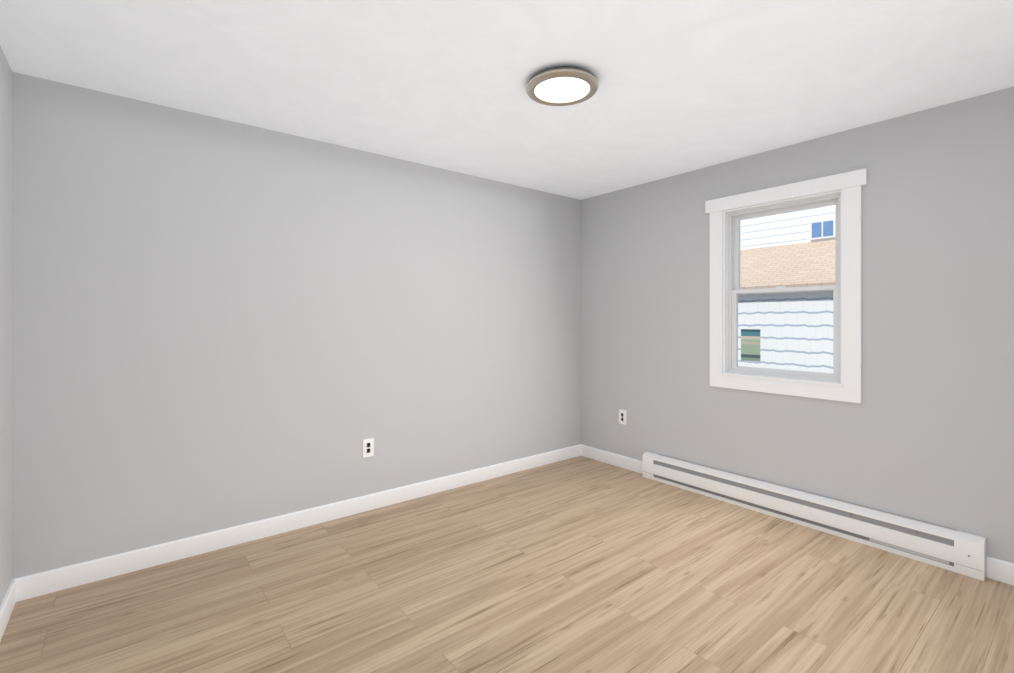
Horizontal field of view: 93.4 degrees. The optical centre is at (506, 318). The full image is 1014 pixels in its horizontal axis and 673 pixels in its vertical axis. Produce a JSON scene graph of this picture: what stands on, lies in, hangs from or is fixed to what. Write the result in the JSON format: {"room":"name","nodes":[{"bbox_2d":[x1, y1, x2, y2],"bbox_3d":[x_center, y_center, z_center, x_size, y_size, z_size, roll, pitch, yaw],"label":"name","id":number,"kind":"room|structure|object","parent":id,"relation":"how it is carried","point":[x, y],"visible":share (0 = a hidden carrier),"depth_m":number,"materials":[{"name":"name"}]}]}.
{"room":"empty bedroom","nodes":[
{"label":"empty bedroom","id":0,"kind":"room"},
{"bbox_2d":[0,46,11,605],"bbox_3d":[-1.123,0.081,0.621,0.160,2.440,3.910,0,0,-38],"label":"wall","id":1,"kind":"structure","parent":0,"point":[5,325],"depth_m":2.08,"materials":[{"name":"grey paint"}]},
{"bbox_2d":[0,580,15,641],"bbox_3d":[-1.101,1.249,0.732,0.014,0.104,3.736,0,0,-38],"label":"baseboard","id":2,"kind":"structure","parent":1,"relation":"attached to","point":[7,604],"depth_m":2.05,"materials":[{"name":"white wood"}]},
{"bbox_2d":[12,72,580,578],"bbox_3d":[-0.835,0.081,3.450,4.133,2.440,0.160,0,0,-38],"label":"wall","id":3,"kind":"structure","parent":0,"point":[218,324],"depth_m":2.80,"materials":[{"name":"grey paint"}]},
{"bbox_2d":[12,444,580,601],"bbox_3d":[-0.781,1.249,3.382,3.813,0.104,0.014,0,0,-38],"label":"baseboard","id":4,"kind":"structure","parent":3,"relation":"attached to","point":[50,581],"depth_m":2.80,"materials":[{"name":"white wood"}]},
{"bbox_2d":[363,438,373,457],"bbox_3d":[-0.944,0.877,3.255,0.078,0.124,0.008,0,0,-38],"label":"electrical outlet","id":5,"kind":"object","parent":3,"relation":"attached to","point":[368,447],"visible":1,"depth_m":3.25,"materials":[{"name":"white plastic"}]},
{"bbox_2d":[0,456,1013,672],"bbox_3d":[0.382,1.361,1.920,4.133,0.120,4.070,0,0,-38],"label":"floor","id":6,"kind":"structure","parent":0,"point":[580,564],"depth_m":2.21,"materials":[{"name":"brown wood"}]},
{"bbox_2d":[643,451,985,580],"bbox_3d":[1.769,1.202,3.178,0.071,0.197,2.007,0,0,-38],"label":"heater","id":7,"kind":"object","parent":6,"relation":"on","point":[960,552],"visible":1,"depth_m":2.88,"materials":[{"name":"white metal"}]},
{"bbox_2d":[0,0,1013,199],"bbox_3d":[0.382,-1.199,1.920,4.133,0.120,4.070,0,0,-38],"label":"ceiling","id":8,"kind":"structure","parent":0,"point":[684,86],"depth_m":2.17,"materials":[{"name":"white paint"}]},
{"bbox_2d":[526,66,597,105],"bbox_3d":[0.264,-1.115,2.294,0.344,0.047,0.344,0,0,-38],"label":"ceiling light","id":9,"kind":"object","parent":8,"relation":"attached to","point":[562,86],"visible":1,"depth_m":2.25,"materials":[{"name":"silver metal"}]},
{"bbox_2d":[581,87,1013,562],"bbox_3d":[1.936,0.081,3.156,0.160,2.440,3.750,0,0,-38],"label":"wall","id":10,"kind":"structure","parent":0,"point":[923,431],"depth_m":2.78,"materials":[{"name":"grey paint"}]},
{"bbox_2d":[619,409,625,424],"bbox_3d":[1.011,0.858,4.184,0.008,0.124,0.078,0,0,-38],"label":"outlet","id":11,"kind":"object","parent":10,"relation":"attached to","point":[622,416],"visible":1,"depth_m":4.18,"materials":[{"name":"white plastic"}]},
{"bbox_2d":[705,168,866,402],"bbox_3d":[1.857,-0.191,3.232,0.189,1.376,0.990,0,0,-38],"label":"window","id":12,"kind":"structure","parent":10,"relation":"in","point":[842,192],"depth_m":3.16,"materials":[{"name":"white wood"}]},
{"bbox_2d":[581,444,1013,585],"bbox_3d":[1.873,1.249,3.096,0.014,0.104,3.736,0,0,-38],"label":"baseboard","id":13,"kind":"structure","parent":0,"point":[999,570],"depth_m":4.05,"materials":[{"name":"white wood"}]},
{"bbox_3d":[2.225,4.351,5.781,3.280,0.100,24.000,0,0,-38],"label":"ground","id":14,"kind":"structure","parent":0,"visible":0},
{"bbox_2d":[738,205,834,372],"bbox_3d":[5.043,0.051,8.022,4.120,8.500,12.000,0,0,-38],"label":"house","id":15,"kind":"structure","parent":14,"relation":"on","point":[787,267],"depth_m":6.71,"materials":[{"name":"white"}]}
]}

